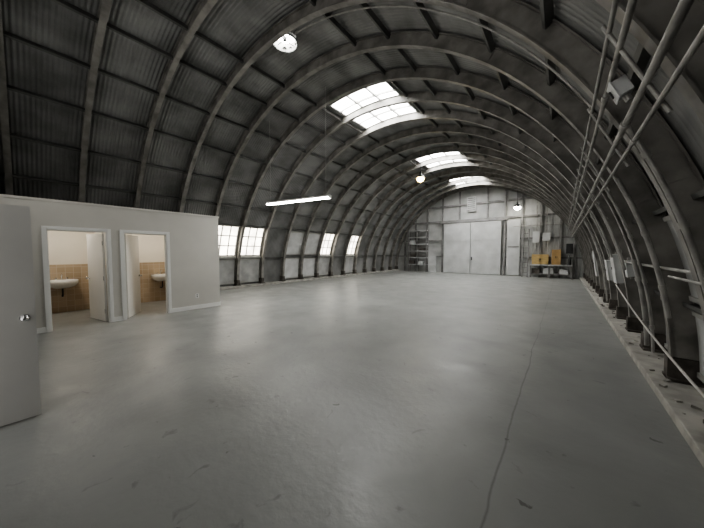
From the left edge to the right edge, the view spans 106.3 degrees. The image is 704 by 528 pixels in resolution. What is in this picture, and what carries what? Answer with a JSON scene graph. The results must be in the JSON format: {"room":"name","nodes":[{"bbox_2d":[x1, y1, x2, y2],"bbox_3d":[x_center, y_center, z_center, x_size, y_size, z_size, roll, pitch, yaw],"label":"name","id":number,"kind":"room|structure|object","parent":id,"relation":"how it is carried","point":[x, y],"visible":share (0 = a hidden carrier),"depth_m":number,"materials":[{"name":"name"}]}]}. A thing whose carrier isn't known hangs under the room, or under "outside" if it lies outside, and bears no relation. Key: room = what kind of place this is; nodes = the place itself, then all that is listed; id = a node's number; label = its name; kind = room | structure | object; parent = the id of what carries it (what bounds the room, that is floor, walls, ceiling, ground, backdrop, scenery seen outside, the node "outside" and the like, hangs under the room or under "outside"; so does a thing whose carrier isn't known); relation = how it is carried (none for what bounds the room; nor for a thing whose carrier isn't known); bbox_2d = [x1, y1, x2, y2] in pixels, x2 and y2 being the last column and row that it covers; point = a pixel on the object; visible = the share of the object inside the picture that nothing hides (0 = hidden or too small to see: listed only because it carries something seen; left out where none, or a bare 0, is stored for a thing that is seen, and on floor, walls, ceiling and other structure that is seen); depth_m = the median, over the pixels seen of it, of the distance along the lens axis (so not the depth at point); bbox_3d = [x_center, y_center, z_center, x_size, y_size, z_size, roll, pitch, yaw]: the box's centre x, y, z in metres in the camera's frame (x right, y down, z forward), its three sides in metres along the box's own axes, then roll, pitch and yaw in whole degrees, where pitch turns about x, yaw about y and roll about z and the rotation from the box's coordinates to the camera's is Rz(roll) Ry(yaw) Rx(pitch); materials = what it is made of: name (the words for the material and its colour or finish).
{"room":"empty warehouse hangar","nodes":[
{"label":"empty warehouse hangar","id":0,"kind":"room"},
{"bbox_2d":[48,231,165,313],"bbox_3d":[-6.396,0.066,6.804,2.230,2.450,4.470,2,3,38],"label":"wall","id":1,"kind":"structure","parent":0,"point":[68,258],"depth_m":7.24,"materials":[{"name":"beige tile"}]},
{"bbox_2d":[50,274,78,296],"bbox_3d":[-7.500,0.563,6.841,0.450,0.611,0.580,2,3,38],"label":"sink","id":2,"kind":"object","parent":1,"relation":"attached to","point":[61,283],"visible":0.94,"depth_m":6.78,"materials":[{"name":"white ceramic"}]},
{"bbox_2d":[151,269,164,287],"bbox_3d":[-6.136,0.485,8.554,0.450,0.611,0.580,2,3,38],"label":"sink","id":3,"kind":"object","parent":1,"relation":"attached to","point":[157,277],"visible":0.77,"depth_m":8.37,"materials":[{"name":"white ceramic"}]},
{"bbox_2d":[0,197,219,327],"bbox_3d":[-5.439,0.023,6.117,0.120,2.600,4.590,2,3,38],"label":"wall","id":4,"kind":"structure","parent":0,"point":[194,240],"depth_m":6.55,"materials":[{"name":"paint"}]},
{"bbox_2d":[41,226,114,331],"bbox_3d":[-5.813,0.287,5.646,0.145,2.115,1.020,2,3,38],"label":"trim","id":5,"kind":"structure","parent":4,"relation":"attached to","point":[44,229],"depth_m":5.38,"materials":[{"name":"white paint"}]},
{"bbox_2d":[86,233,107,320],"bbox_3d":[-5.983,0.302,6.195,0.832,2.005,0.180,1,3,27],"label":"door","id":6,"kind":"structure","parent":4,"relation":"in","point":[96,277],"depth_m":6.14,"materials":[{"name":"white paint"}]},
{"bbox_2d":[0,194,218,217],"bbox_3d":[-6.337,-1.334,6.782,2.470,0.050,4.610,2,3,38],"label":"trim","id":7,"kind":"structure","parent":4,"relation":"on","point":[1,195],"depth_m":5.77,"materials":[{"name":"paint"}]},
{"bbox_2d":[37,302,220,333],"bbox_3d":[-5.382,1.268,6.137,0.015,0.110,4.605,2,3,38],"label":"baseboard","id":8,"kind":"structure","parent":4,"relation":"attached to","point":[119,318],"depth_m":7.15,"materials":[{"name":"white paint"}]},
{"bbox_2d":[124,234,141,317],"bbox_3d":[-5.536,0.280,6.668,0.180,2.005,0.812,-1,3,-21],"label":"door","id":9,"kind":"structure","parent":4,"relation":"in","point":[132,265],"depth_m":6.61,"materials":[{"name":"white paint"}]},
{"bbox_2d":[119,230,171,320],"bbox_3d":[-5.094,0.246,6.549,0.145,2.115,0.990,2,3,38],"label":"trim","id":10,"kind":"structure","parent":4,"relation":"attached to","point":[121,232],"depth_m":6.52,"materials":[{"name":"white paint"}]},
{"bbox_2d":[0,270,703,527],"bbox_3d":[2.172,1.163,10.987,12.900,0.120,21.600,2,3,38],"label":"floor","id":11,"kind":"structure","parent":0,"point":[399,398],"depth_m":2.56,"materials":[{"name":"paint"}]},
{"bbox_2d":[0,0,13,194],"bbox_3d":[-4.054,-1.732,3.021,12.772,6.386,0.260,2,3,38],"label":"rib","id":12,"kind":"object","parent":11,"relation":"on","point":[4,116],"visible":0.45,"depth_m":5.62,"materials":[{"name":"paint"}]},
{"bbox_2d":[78,0,112,202],"bbox_3d":[-3.294,-1.775,3.975,12.772,6.386,0.260,2,3,38],"label":"rib","id":13,"kind":"object","parent":11,"relation":"on","point":[104,7],"visible":0.68,"depth_m":5.86,"materials":[{"name":"paint"}]},
{"bbox_2d":[133,0,703,207],"bbox_3d":[-2.535,-1.819,4.929,12.772,6.386,0.260,2,3,38],"label":"rib","id":14,"kind":"object","parent":11,"relation":"on","point":[650,20],"visible":0.61,"depth_m":1.52,"materials":[{"name":"paint"}]},
{"bbox_2d":[408,229,428,271],"bbox_3d":[5.428,-1.085,21.697,1.610,3.400,0.380,2,3,38],"label":"storage shelf","id":15,"kind":"object","parent":11,"relation":"on","point":[412,242],"visible":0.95,"depth_m":21.62,"materials":[{"name":"metal"}]},
{"bbox_2d":[428,256,435,272],"bbox_3d":[6.320,0.006,20.818,0.600,1.300,0.160,2,3,38],"label":"cabinet","id":16,"kind":"object","parent":11,"relation":"on","point":[431,259],"visible":0.93,"depth_m":20.75,"materials":[{"name":"grey metal"}]},
{"bbox_2d":[177,0,703,423],"bbox_3d":[-1.775,-1.862,5.883,12.772,6.386,0.260,2,3,38],"label":"rib","id":17,"kind":"object","parent":11,"relation":"on","point":[579,59],"visible":0.7,"depth_m":2.66,"materials":[{"name":"paint"}]},
{"bbox_2d":[293,5,591,108],"bbox_3d":[0.627,-3.164,4.064,4.672,3.044,0.024,2,3,38],"label":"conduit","id":18,"kind":"object","parent":17,"relation":"attached to","point":[553,70],"visible":0.95,"depth_m":3.26,"materials":[{"name":"metal"}]},
{"bbox_2d":[624,261,700,284],"bbox_3d":[2.572,0.137,1.796,0.036,0.112,7.600,2,3,38],"label":"conduit pipe","id":19,"kind":"object","parent":17,"relation":"attached to","point":[628,262],"visible":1,"depth_m":2.60,"materials":[{"name":"metal"}]},
{"bbox_2d":[591,195,625,269],"bbox_3d":[4.710,-0.602,4.856,0.524,1.424,0.060,2,3,38],"label":"conduit pipe","id":20,"kind":"object","parent":19,"relation":"attached to","point":[605,217],"visible":0.9,"depth_m":4.81,"materials":[{"name":"metal"}]},
{"bbox_2d":[583,156,654,352],"bbox_3d":[3.842,-0.216,3.838,0.851,2.858,0.054,2,3,38],"label":"conduit pipe","id":21,"kind":"object","parent":19,"relation":"attached to","point":[610,195],"visible":0.94,"depth_m":3.70,"materials":[{"name":"metal"}]},
{"bbox_2d":[631,260,649,345],"bbox_3d":[4.309,0.571,3.950,0.234,1.276,0.084,2,3,38],"label":"conduit pipe","id":22,"kind":"object","parent":19,"relation":"attached to","point":[638,277],"visible":0.88,"depth_m":3.92,"materials":[{"name":"metal"}]},
{"bbox_2d":[615,178,671,317],"bbox_3d":[3.405,-0.215,3.099,0.512,1.651,0.066,2,3,38],"label":"conduit pipe","id":23,"kind":"object","parent":19,"relation":"attached to","point":[662,287],"visible":1,"depth_m":3.05,"materials":[{"name":"metal"}]},
{"bbox_2d":[257,91,642,332],"bbox_3d":[0.503,-1.992,8.744,12.772,6.386,0.260,2,3,38],"label":"rib","id":24,"kind":"object","parent":11,"relation":"on","point":[535,130],"visible":0.82,"depth_m":6.24,"materials":[{"name":"paint"}]},
{"bbox_2d":[233,66,667,353],"bbox_3d":[-0.256,-1.948,7.790,12.772,6.386,0.260,2,3,38],"label":"rib","id":25,"kind":"object","parent":11,"relation":"on","point":[559,128],"visible":0.83,"depth_m":4.98,"materials":[{"name":"paint"}]},
{"bbox_2d":[279,110,627,319],"bbox_3d":[1.263,-2.035,9.698,12.772,6.386,0.260,2,3,38],"label":"rib","id":26,"kind":"object","parent":11,"relation":"on","point":[507,129],"visible":0.78,"depth_m":7.71,"materials":[{"name":"paint"}]},
{"bbox_2d":[297,124,617,309],"bbox_3d":[2.022,-2.078,10.652,12.772,6.386,0.260,2,3,38],"label":"rib","id":27,"kind":"object","parent":11,"relation":"on","point":[506,140],"visible":0.8,"depth_m":8.90,"materials":[{"name":"paint"}]},
{"bbox_2d":[212,31,703,387],"bbox_3d":[-1.016,-1.905,6.836,12.772,6.386,0.260,2,3,38],"label":"rib","id":28,"kind":"object","parent":11,"relation":"on","point":[681,329],"visible":0.7,"depth_m":3.57,"materials":[{"name":"paint"}]},
{"bbox_2d":[615,284,703,397],"bbox_3d":[3.599,0.737,3.180,0.022,0.482,5.402,2,3,38],"label":"cable","id":29,"kind":"object","parent":28,"relation":"hanging from","point":[689,379],"visible":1,"depth_m":2.67,"materials":[{"name":"grey metal"}]},
{"bbox_2d":[314,136,609,302],"bbox_3d":[2.782,-2.122,11.605,12.772,6.386,0.260,2,3,38],"label":"rib","id":30,"kind":"object","parent":11,"relation":"on","point":[490,144],"visible":0.76,"depth_m":10.33,"materials":[{"name":"paint"}]},
{"bbox_2d":[328,146,604,296],"bbox_3d":[3.541,-2.165,12.559,12.772,6.386,0.260,2,3,38],"label":"rib","id":31,"kind":"object","parent":11,"relation":"on","point":[469,149],"visible":0.8,"depth_m":11.30,"materials":[{"name":"paint"}]},
{"bbox_2d":[340,154,599,292],"bbox_3d":[4.301,-2.208,13.513,12.772,6.386,0.260,2,3,38],"label":"rib","id":32,"kind":"object","parent":11,"relation":"on","point":[490,159],"visible":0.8,"depth_m":12.70,"materials":[{"name":"paint"}]},
{"bbox_2d":[352,161,595,288],"bbox_3d":[5.060,-2.252,14.467,12.772,6.386,0.260,2,3,38],"label":"rib","id":33,"kind":"object","parent":11,"relation":"on","point":[475,163],"visible":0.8,"depth_m":13.70,"materials":[{"name":"paint"}]},
{"bbox_2d":[363,167,592,285],"bbox_3d":[5.819,-2.295,15.421,12.772,6.386,0.260,2,3,38],"label":"rib","id":34,"kind":"object","parent":11,"relation":"on","point":[465,169],"visible":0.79,"depth_m":14.96,"materials":[{"name":"paint"}]},
{"bbox_2d":[372,172,590,283],"bbox_3d":[6.579,-2.338,16.374,12.772,6.386,0.260,2,3,38],"label":"rib","id":35,"kind":"object","parent":11,"relation":"on","point":[472,174],"visible":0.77,"depth_m":16.17,"materials":[{"name":"paint"}]},
{"bbox_2d":[380,177,588,280],"bbox_3d":[7.338,-2.381,17.328,12.772,6.386,0.260,2,3,38],"label":"rib","id":36,"kind":"object","parent":11,"relation":"on","point":[431,191],"visible":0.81,"depth_m":17.30,"materials":[{"name":"paint"}]},
{"bbox_2d":[388,181,586,278],"bbox_3d":[8.098,-2.425,18.282,12.772,6.386,0.260,2,3,38],"label":"rib","id":37,"kind":"object","parent":11,"relation":"on","point":[422,204],"visible":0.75,"depth_m":18.52,"materials":[{"name":"paint"}]},
{"bbox_2d":[395,185,584,277],"bbox_3d":[8.770,-2.463,19.126,12.772,6.386,0.260,2,3,38],"label":"rib","id":38,"kind":"object","parent":11,"relation":"on","point":[425,208],"visible":0.63,"depth_m":19.59,"materials":[{"name":"paint"}]},
{"bbox_2d":[521,229,529,276],"bbox_3d":[11.144,-0.720,16.951,0.340,3.110,0.609,2,3,38],"label":"ladder","id":39,"kind":"object","parent":11,"relation":"on","point":[527,257],"visible":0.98,"depth_m":16.93,"materials":[{"name":"grey metal"}]},
{"bbox_2d":[529,264,572,278],"bbox_3d":[12.253,0.450,16.325,2.100,0.820,0.370,2,3,38],"label":"workbench","id":40,"kind":"object","parent":11,"relation":"on","point":[548,271],"visible":0.88,"depth_m":16.23,"materials":[{"name":"paint"}]},
{"bbox_2d":[532,254,548,263],"bbox_3d":[11.858,-0.295,16.638,0.850,0.620,0.340,2,3,38],"label":"box","id":41,"kind":"object","parent":40,"relation":"on","point":[536,258],"visible":1,"depth_m":16.51,"materials":[{"name":"cardboard"}]},
{"bbox_2d":[551,250,560,264],"bbox_3d":[12.484,-0.422,16.134,0.450,0.920,0.340,2,3,38],"label":"box","id":42,"kind":"object","parent":40,"relation":"on","point":[556,254],"visible":1,"depth_m":16.02,"materials":[{"name":"orange cardboard"}]},
{"bbox_2d":[0,0,703,383],"bbox_3d":[2.172,-2.100,10.839,12.824,6.412,21.600,2,3,38],"label":"ceiling","id":43,"kind":"structure","parent":0,"point":[235,25],"depth_m":6.56,"materials":[{"name":"grey metal"}]},
{"bbox_2d":[219,259,234,284],"bbox_3d":[-5.553,0.346,11.332,0.167,1.093,1.060,2,3,38],"label":"board","id":44,"kind":"object","parent":43,"relation":"attached to","point":[226,266],"visible":0.63,"depth_m":11.48,"materials":[{"name":"grey paint"}]},
{"bbox_2d":[218,224,239,258],"bbox_3d":[-5.342,-0.934,11.105,0.509,1.425,1.060,2,3,38],"label":"window","id":45,"kind":"structure","parent":43,"relation":"attached to","point":[228,234],"depth_m":11.23,"materials":[{"name":"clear glass"}]},
{"bbox_2d":[239,259,259,282],"bbox_3d":[-4.794,0.303,12.286,0.167,1.093,1.060,2,3,38],"label":"board","id":46,"kind":"object","parent":43,"relation":"attached to","point":[249,268],"visible":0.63,"depth_m":12.31,"materials":[{"name":"grey paint"}]},
{"bbox_2d":[241,227,264,257],"bbox_3d":[-4.582,-0.977,12.059,0.509,1.425,1.060,2,3,38],"label":"window","id":47,"kind":"structure","parent":43,"relation":"attached to","point":[253,236],"depth_m":12.11,"materials":[{"name":"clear glass"}]},
{"bbox_2d":[273,32,297,52],"bbox_3d":[-1.520,-5.160,5.965,0.576,0.335,0.576,2,3,38],"label":"pendant lamp","id":48,"kind":"object","parent":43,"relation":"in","point":[289,39],"visible":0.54,"depth_m":6.15,"materials":[{"name":"paint"}]},
{"bbox_2d":[284,258,299,278],"bbox_3d":[-3.275,0.217,14.193,0.167,1.093,1.060,2,3,38],"label":"board","id":49,"kind":"object","parent":43,"relation":"attached to","point":[291,264],"visible":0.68,"depth_m":14.24,"materials":[{"name":"paint"}]},
{"bbox_2d":[286,231,304,254],"bbox_3d":[-3.033,-1.092,13.941,0.452,1.216,1.060,2,3,38],"label":"board","id":50,"kind":"object","parent":43,"relation":"attached to","point":[296,238],"visible":0.72,"depth_m":13.99,"materials":[{"name":"paint"}]},
{"bbox_2d":[266,179,331,204],"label":"strip light","id":51,"kind":"object","parent":43,"relation":"hanging from","point":[300,199],"depth_m":8.01,"materials":[{"name":"white paint"}]},
{"bbox_2d":[303,257,315,276],"bbox_3d":[-2.515,0.173,15.147,0.167,1.093,1.060,2,3,38],"label":"board","id":52,"kind":"object","parent":43,"relation":"attached to","point":[308,263],"visible":0.81,"depth_m":15.21,"materials":[{"name":"paint"}]},
{"bbox_2d":[220,269,398,289],"bbox_3d":[-1.268,0.794,16.683,0.370,0.100,16.950,2,3,38],"label":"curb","id":53,"kind":"structure","parent":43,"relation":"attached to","point":[351,274],"depth_m":13.96,"materials":[{"name":"concrete"}]},
{"bbox_2d":[304,233,320,254],"bbox_3d":[-2.274,-1.136,14.895,0.452,1.216,1.060,2,3,38],"label":"board","id":54,"kind":"object","parent":43,"relation":"attached to","point":[313,238],"visible":0.9,"depth_m":14.96,"materials":[{"name":"paint"}]},
{"bbox_2d":[318,257,329,274],"bbox_3d":[-1.756,0.130,16.101,0.167,1.093,1.060,2,3,38],"label":"board","id":55,"kind":"object","parent":43,"relation":"attached to","point":[324,261],"visible":0.9,"depth_m":16.18,"materials":[{"name":"grey paint"}]},
{"bbox_2d":[325,86,325,135],"label":"cable","id":56,"kind":"object","parent":43,"relation":"hanging from","point":[325,86],"depth_m":7.46,"materials":[{"name":"white paint"}]},
{"bbox_2d":[320,233,334,256],"bbox_3d":[-1.545,-1.150,15.874,0.509,1.425,1.060,2,3,38],"label":"window","id":57,"kind":"structure","parent":43,"relation":"attached to","point":[328,238],"depth_m":15.98,"materials":[{"name":"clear glass"}]},
{"bbox_2d":[345,257,353,272],"bbox_3d":[-0.237,0.043,18.009,0.167,1.093,1.060,2,3,38],"label":"board","id":58,"kind":"object","parent":43,"relation":"attached to","point":[349,260],"visible":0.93,"depth_m":18.09,"materials":[{"name":"grey paint"}]},
{"bbox_2d":[0,0,703,313],"bbox_3d":[2.163,-2.520,10.756,12.541,5.312,21.450,2,3,38],"label":"purlins","id":59,"kind":"structure","parent":43,"relation":"attached to","point":[641,57],"depth_m":6.22,"materials":[{"name":"metal"}]},
{"bbox_2d":[604,258,613,281],"bbox_3d":[6.553,0.147,6.685,0.226,0.600,0.420,2,3,38],"label":"electrical panel","id":60,"kind":"object","parent":59,"relation":"attached to","point":[608,270],"visible":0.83,"depth_m":6.57,"materials":[{"name":"paint"}]},
{"bbox_2d":[610,252,624,284],"bbox_3d":[5.798,0.089,5.748,0.253,0.719,0.440,2,3,38],"label":"electrical panel","id":61,"kind":"object","parent":59,"relation":"attached to","point":[616,269],"visible":0.7,"depth_m":5.62,"materials":[{"name":"paint"}]},
{"bbox_2d":[586,206,609,256],"bbox_3d":[5.625,-0.760,6.039,0.475,1.217,0.060,2,3,38],"label":"conduit pipe","id":62,"kind":"object","parent":61,"relation":"attached to","point":[592,217],"visible":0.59,"depth_m":6.00,"materials":[{"name":"metal"}]},
{"bbox_2d":[587,203,612,257],"bbox_3d":[5.407,-0.747,5.766,0.475,1.217,0.060,2,3,38],"label":"conduit pipe","id":63,"kind":"object","parent":61,"relation":"attached to","point":[593,213],"visible":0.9,"depth_m":5.72,"materials":[{"name":"metal"}]},
{"bbox_2d":[567,0,703,237],"bbox_3d":[6.359,-1.449,7.438,0.320,0.630,21.350,2,3,38],"label":"conduit","id":64,"kind":"object","parent":59,"relation":"attached to","point":[683,7],"visible":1,"depth_m":1.65,"materials":[{"name":"metal"}]},
{"bbox_2d":[581,215,607,301],"bbox_3d":[6.909,-0.195,7.537,0.654,2.481,0.060,2,3,38],"label":"conduit pipe","id":65,"kind":"object","parent":64,"relation":"attached to","point":[582,216],"visible":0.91,"depth_m":7.44,"materials":[{"name":"metal"}]},
{"bbox_2d":[607,74,633,104],"bbox_3d":[1.945,-1.268,1.911,0.138,0.218,0.140,2,3,38],"label":"junction box","id":66,"kind":"object","parent":64,"relation":"attached to","point":[621,88],"visible":0.96,"depth_m":1.88,"materials":[{"name":"paint"}]},
{"bbox_2d":[347,235,358,255],"bbox_3d":[-0.026,-1.237,17.782,0.509,1.425,1.060,2,3,38],"label":"window","id":67,"kind":"structure","parent":43,"relation":"attached to","point":[352,245],"depth_m":17.92,"materials":[{"name":"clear glass"}]},
{"bbox_2d":[328,82,418,128],"bbox_3d":[0.761,-5.131,8.658,2.187,0.212,2.150,2,3,38],"label":"skylight","id":68,"kind":"object","parent":43,"relation":"attached to","point":[346,104],"visible":0.56,"depth_m":8.55,"materials":[{"name":"white glass"}]},
{"bbox_2d":[416,159,424,181],"bbox_3d":[3.152,-4.494,12.124,0.437,1.439,0.437,2,3,38],"label":"pendant lamp","id":69,"kind":"object","parent":43,"relation":"hanging from","point":[420,177],"visible":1,"depth_m":12.08,"materials":[{"name":"metal"}]},
{"bbox_2d":[415,152,468,168],"bbox_3d":[4.434,-5.341,13.271,2.187,0.212,2.350,2,3,38],"label":"skylight","id":70,"kind":"object","parent":43,"relation":"attached to","point":[433,156],"visible":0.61,"depth_m":13.58,"materials":[{"name":"white glass"}]},
{"bbox_2d":[449,177,489,185],"bbox_3d":[7.468,-5.514,17.082,2.187,0.212,2.400,2,3,38],"label":"skylight","id":71,"kind":"object","parent":43,"relation":"attached to","point":[464,177],"visible":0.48,"depth_m":17.61,"materials":[{"name":"white glass"}]},
{"bbox_2d":[513,197,521,209],"bbox_3d":[10.463,-4.085,16.681,0.504,1.349,0.504,2,3,38],"label":"pendant lamp","id":72,"kind":"object","parent":43,"relation":"hanging from","point":[517,206],"visible":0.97,"depth_m":16.61,"materials":[{"name":"metal"}]},
{"bbox_2d":[662,215,699,303],"bbox_3d":[3.412,-0.052,2.614,0.277,0.966,1.060,2,3,38],"label":"board","id":73,"kind":"object","parent":43,"relation":"attached to","point":[694,297],"visible":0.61,"depth_m":2.95,"materials":[{"name":"grey paint"}]},
{"bbox_2d":[691,310,703,382],"bbox_3d":[3.546,0.915,2.552,0.107,0.754,1.060,2,3,38],"label":"board","id":74,"kind":"object","parent":43,"relation":"attached to","point":[699,318],"visible":0.93,"depth_m":2.90,"materials":[{"name":"paint"}]},
{"bbox_3d":[4.931,-0.138,4.522,0.277,0.966,1.060,2,3,38],"label":"board","id":75,"kind":"object","parent":43,"relation":"attached to","visible":0},
{"bbox_2d":[624,257,634,278],"bbox_3d":[5.090,0.081,4.841,0.149,0.402,0.220,2,3,38],"label":"electrical panel","id":76,"kind":"object","parent":75,"relation":"attached to","point":[629,272],"visible":0.73,"depth_m":4.78,"materials":[{"name":"paint"}]},
{"bbox_3d":[8.729,-0.355,9.291,0.277,0.966,1.060,2,3,38],"label":"board","id":77,"kind":"object","parent":43,"relation":"attached to","visible":0},
{"bbox_2d":[592,251,598,275],"bbox_3d":[8.809,-0.030,9.484,0.282,0.996,0.520,2,3,38],"label":"electrical panel","id":78,"kind":"object","parent":77,"relation":"attached to","point":[593,255],"visible":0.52,"depth_m":9.34,"materials":[{"name":"metal"}]},
{"bbox_2d":[398,188,583,278],"bbox_3d":[8.926,-2.489,19.321,12.840,6.420,0.100,2,3,38],"label":"wall","id":79,"kind":"structure","parent":0,"point":[496,209],"depth_m":18.16,"materials":[{"name":"grey metal"}]},
{"bbox_2d":[399,188,581,278],"bbox_3d":[8.851,-2.418,19.230,12.452,6.286,0.120,2,3,38],"label":"framing","id":80,"kind":"object","parent":79,"relation":"attached to","point":[523,197],"visible":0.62,"depth_m":17.96,"materials":[{"name":"grey metal"}]},
{"bbox_2d":[467,196,475,211],"bbox_3d":[8.675,-4.349,19.162,0.600,1.050,0.070,2,3,38],"label":"sign","id":81,"kind":"object","parent":80,"relation":"attached to","point":[471,201],"depth_m":19.15,"materials":[{"name":"white paper"}]},
{"bbox_2d":[439,218,507,274],"bbox_3d":[8.653,-1.241,19.275,4.700,3.870,0.140,2,3,38],"label":"door","id":82,"kind":"structure","parent":80,"relation":"attached to","point":[485,237],"depth_m":19.14,"materials":[{"name":"metal"}]},
{"bbox_2d":[506,220,520,274],"bbox_3d":[10.768,-1.076,17.643,0.750,3.650,0.050,2,3,38],"label":"board panel","id":83,"kind":"object","parent":80,"relation":"attached to","point":[513,233],"visible":1,"depth_m":17.63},
{"bbox_2d":[513,202,558,246],"bbox_3d":[11.749,-2.507,16.762,2.600,2.888,0.115,2,3,38],"label":"conduit pipe","id":84,"kind":"object","parent":80,"relation":"attached to","point":[536,235],"visible":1,"depth_m":16.69,"materials":[{"name":"metal"}]},
{"bbox_2d":[566,244,572,264],"bbox_3d":[12.984,-0.581,15.767,0.320,1.270,0.259,2,3,38],"label":"fire extinguisher","id":85,"kind":"object","parent":79,"relation":"attached to","point":[569,247],"visible":1,"depth_m":15.77,"materials":[{"name":"metal"}]},
{"bbox_2d":[580,277,703,467],"bbox_3d":[7.020,1.228,7.129,0.470,0.100,21.600,2,3,38],"label":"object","id":86,"kind":"structure","parent":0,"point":[690,425],"depth_m":2.90,"materials":[{"name":"concrete"}]},
{"bbox_2d":[587,287,703,413],"bbox_3d":[6.252,1.204,6.255,0.340,0.047,14.493,2,3,38],"label":"rubble","id":87,"kind":"object","parent":86,"relation":"on","point":[692,405],"visible":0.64,"depth_m":2.96,"materials":[{"name":"concrete"}]},
{"bbox_2d":[626,126,703,292],"bbox_3d":[2.613,0.050,2.143,0.654,2.481,0.060,2,3,38],"label":"rib","id":88,"kind":"object","parent":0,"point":[682,224],"visible":0.91,"depth_m":2.12,"materials":[{"name":"metal"}]},
{"bbox_3d":[-4.583,-1.719,2.356,12.840,6.420,0.100,2,3,38],"label":"wall","id":89,"kind":"structure","parent":0,"visible":0},
{"bbox_2d":[0,204,40,426],"bbox_3d":[-3.358,0.479,2.180,0.180,2.015,0.957,2,3,38],"label":"door","id":90,"kind":"structure","parent":89,"relation":"in","point":[20,399],"depth_m":2.45,"materials":[{"name":"grey paint"}]}
]}

